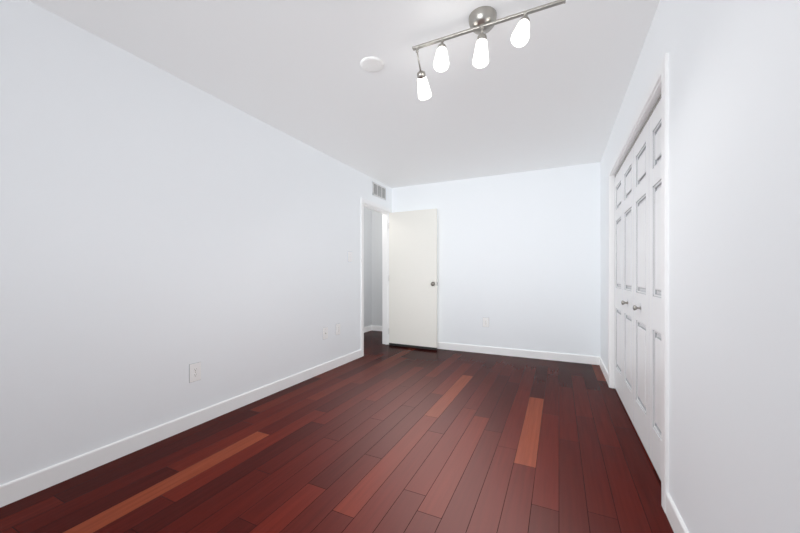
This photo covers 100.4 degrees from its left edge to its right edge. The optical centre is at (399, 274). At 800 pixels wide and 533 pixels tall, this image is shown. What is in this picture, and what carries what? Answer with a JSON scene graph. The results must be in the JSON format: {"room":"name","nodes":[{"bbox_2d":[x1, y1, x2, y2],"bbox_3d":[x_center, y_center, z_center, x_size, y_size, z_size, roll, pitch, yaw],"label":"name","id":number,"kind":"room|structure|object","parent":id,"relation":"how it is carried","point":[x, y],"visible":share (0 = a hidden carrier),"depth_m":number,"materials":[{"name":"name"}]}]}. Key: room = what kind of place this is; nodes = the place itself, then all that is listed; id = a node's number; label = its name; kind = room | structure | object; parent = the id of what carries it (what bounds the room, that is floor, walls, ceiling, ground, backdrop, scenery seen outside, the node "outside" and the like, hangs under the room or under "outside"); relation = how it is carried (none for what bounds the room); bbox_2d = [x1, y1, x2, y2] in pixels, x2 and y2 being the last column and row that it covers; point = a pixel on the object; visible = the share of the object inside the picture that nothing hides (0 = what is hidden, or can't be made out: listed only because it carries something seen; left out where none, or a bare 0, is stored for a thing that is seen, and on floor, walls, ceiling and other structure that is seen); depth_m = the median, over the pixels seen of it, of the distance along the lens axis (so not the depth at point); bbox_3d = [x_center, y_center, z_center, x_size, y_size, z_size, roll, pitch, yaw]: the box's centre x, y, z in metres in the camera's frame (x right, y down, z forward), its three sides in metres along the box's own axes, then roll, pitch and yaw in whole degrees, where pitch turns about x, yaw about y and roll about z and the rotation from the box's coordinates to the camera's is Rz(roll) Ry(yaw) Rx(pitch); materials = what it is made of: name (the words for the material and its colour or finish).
{"room":"empty bedroom","nodes":[
{"label":"empty bedroom","id":0,"kind":"room"},
{"bbox_2d":[0,0,391,484],"bbox_3d":[-1.186,-0.133,3.147,0.120,2.440,6.600,0,0,25],"label":"wall","id":1,"kind":"structure","parent":0,"point":[161,230],"depth_m":2.09,"materials":[{"name":"white paint"}]},
{"bbox_2d":[0,350,360,507],"bbox_3d":[-1.505,1.038,2.324,0.013,0.098,4.600,0,0,25],"label":"baseboard","id":2,"kind":"structure","parent":1,"relation":"attached to","point":[24,486],"depth_m":2.07,"materials":[{"name":"white wood"}]},
{"bbox_2d":[189,362,200,382],"bbox_3d":[-1.472,0.702,2.397,0.008,0.131,0.083,0,0,25],"label":"electrical outlet","id":3,"kind":"object","parent":1,"relation":"attached to","point":[194,371],"visible":1,"depth_m":2.39,"materials":[{"name":"white plastic"}]},
{"bbox_2d":[323,327,327,339],"bbox_3d":[-0.833,0.657,3.732,0.014,0.131,0.083,0,0,25],"label":"outlet plate","id":4,"kind":"object","parent":1,"relation":"attached to","point":[325,332],"visible":1,"depth_m":3.73,"materials":[{"name":"white plastic"}]},
{"bbox_2d":[336,323,339,334],"bbox_3d":[-0.732,0.647,3.950,0.008,0.131,0.083,0,0,25],"label":"electrical outlet","id":5,"kind":"object","parent":1,"relation":"attached to","point":[338,329],"visible":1,"depth_m":3.95,"materials":[{"name":"white plastic"}]},
{"bbox_2d":[361,198,391,356],"bbox_3d":[-0.381,0.037,4.835,0.152,2.100,0.900,0,0,25],"label":"door frame","id":6,"kind":"structure","parent":1,"relation":"attached to","point":[383,210],"depth_m":5.17,"materials":[{"name":"white wood"}]},
{"bbox_2d":[372,181,385,199],"bbox_3d":[-0.298,-1.213,4.856,0.011,0.190,0.400,0,0,25],"label":"air vent","id":7,"kind":"object","parent":1,"relation":"in","point":[378,190],"visible":1,"depth_m":4.83,"materials":[{"name":"white metal"}]},
{"bbox_2d":[389,208,437,349],"bbox_3d":[0.182,0.067,4.959,0.795,2.032,0.105,0,0,27],"label":"hall door","id":8,"kind":"structure","parent":1,"relation":"in","point":[413,283],"depth_m":4.93,"materials":[{"name":"white paint"}]},
{"bbox_2d":[0,331,673,532],"bbox_3d":[0.036,1.137,2.631,4.640,0.100,6.720,0,0,25],"label":"floor","id":9,"kind":"structure","parent":0,"point":[378,437],"depth_m":1.91,"materials":[{"name":"brown wood"}]},
{"bbox_2d":[28,0,659,187],"bbox_3d":[0.036,-1.403,2.631,4.640,0.100,6.720,0,0,25],"label":"ceiling","id":10,"kind":"structure","parent":0,"point":[550,93],"depth_m":2.21,"materials":[{"name":"white paint"}]},
{"bbox_2d":[360,57,383,71],"bbox_3d":[-0.180,-1.347,2.143,0.149,0.012,0.149,0,0,25],"label":"smoke detector","id":11,"kind":"object","parent":10,"relation":"attached to","point":[372,64],"visible":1,"depth_m":2.13,"materials":[{"name":"white plastic"}]},
{"bbox_2d":[412,0,565,99],"bbox_3d":[0.428,-1.206,1.771,0.808,0.294,0.307,0,0,25],"label":"track light","id":12,"kind":"object","parent":10,"relation":"attached to","point":[483,21],"visible":1,"depth_m":1.71,"materials":[{"name":"white glass"}]},
{"bbox_2d":[364,207,371,326],"bbox_3d":[-1.240,-0.133,5.206,0.120,2.440,3.170,0,0,25],"label":"wall","id":13,"kind":"structure","parent":0,"point":[367,212],"depth_m":6.36,"materials":[{"name":"white paint"}]},
{"bbox_2d":[364,325,371,332],"bbox_3d":[-1.180,1.038,5.177,0.013,0.098,2.930,0,0,25],"label":"baseboard","id":14,"kind":"structure","parent":13,"relation":"attached to","point":[369,328],"depth_m":6.35,"materials":[{"name":"white wood"}]},
{"bbox_2d":[372,210,381,325],"bbox_3d":[-0.107,-0.133,6.355,0.935,2.440,0.120,0,0,25],"label":"wall","id":15,"kind":"structure","parent":0,"point":[372,267],"depth_m":6.45,"materials":[{"name":"white paint"}]},
{"bbox_2d":[372,325,381,330],"bbox_3d":[-0.193,1.038,6.322,0.750,0.098,0.013,0,0,25],"label":"baseboard","id":16,"kind":"structure","parent":15,"relation":"attached to","point":[372,328],"depth_m":6.44,"materials":[{"name":"white wood"}]},
{"bbox_2d":[392,162,599,356],"bbox_3d":[1.515,-0.133,4.507,3.585,2.440,0.120,0,0,25],"label":"wall","id":17,"kind":"structure","parent":0,"point":[518,259],"depth_m":4.41,"materials":[{"name":"white paint"}]},
{"bbox_2d":[483,317,488,326],"bbox_3d":[1.183,0.657,4.594,0.083,0.131,0.008,0,0,25],"label":"outlet","id":18,"kind":"object","parent":17,"relation":"attached to","point":[485,321],"visible":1,"depth_m":4.59,"materials":[{"name":"white plastic"}]},
{"bbox_2d":[437,342,595,364],"bbox_3d":[1.145,1.038,4.609,2.802,0.098,0.013,0,0,25],"label":"baseboard","id":19,"kind":"structure","parent":17,"relation":"attached to","point":[585,359],"depth_m":4.39,"materials":[{"name":"white wood"}]},
{"bbox_2d":[600,0,799,532],"bbox_3d":[1.255,-0.133,1.446,0.120,2.440,5.630,0,0,25],"label":"wall","id":20,"kind":"structure","parent":0,"point":[734,266],"depth_m":0.97,"materials":[{"name":"white paint"}]},
{"bbox_2d":[596,356,607,382],"bbox_3d":[2.220,1.038,3.625,0.013,0.098,0.825,0,0,25],"label":"baseboard","id":21,"kind":"structure","parent":20,"relation":"attached to","point":[599,361],"depth_m":3.71,"materials":[{"name":"white wood"}]},
{"bbox_2d":[615,165,622,402],"bbox_3d":[1.963,0.079,2.967,0.032,1.992,0.446,0,0,25],"label":"closet door leaf","id":22,"kind":"structure","parent":20,"relation":"in","point":[619,282],"depth_m":2.97,"materials":[{"name":"paint"}]},
{"bbox_2d":[621,146,633,424],"bbox_3d":[1.750,0.079,2.571,0.074,1.992,0.446,0,0,25],"label":"closet door leaf","id":23,"kind":"structure","parent":20,"relation":"in","point":[627,302],"depth_m":2.56,"materials":[{"name":"paint"}]},
{"bbox_2d":[608,52,668,512],"bbox_3d":[1.681,0.040,2.356,0.138,2.095,1.930,0,0,25],"label":"closet frame","id":24,"kind":"object","parent":20,"relation":"attached to","point":[657,90],"visible":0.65,"depth_m":1.56,"materials":[{"name":"white wood"}]},
{"bbox_2d":[633,120,648,455],"bbox_3d":[1.557,0.079,2.166,0.074,1.992,0.446,0,0,25],"label":"closet door leaf","id":25,"kind":"structure","parent":20,"relation":"in","point":[641,286],"depth_m":2.14,"materials":[{"name":"paint"}]},
{"bbox_2d":[649,99,660,479],"bbox_3d":[1.383,0.079,1.752,0.032,1.992,0.446,0,0,25],"label":"closet door leaf","id":26,"kind":"structure","parent":20,"relation":"in","point":[655,287],"depth_m":1.85,"materials":[{"name":"paint"}]},
{"bbox_2d":[666,493,688,532],"bbox_3d":[0.630,1.038,0.290,0.013,0.098,2.705,0,0,25],"label":"baseboard","id":27,"kind":"structure","parent":20,"relation":"attached to","point":[676,522],"depth_m":1.41,"materials":[{"name":"white wood"}]}
]}

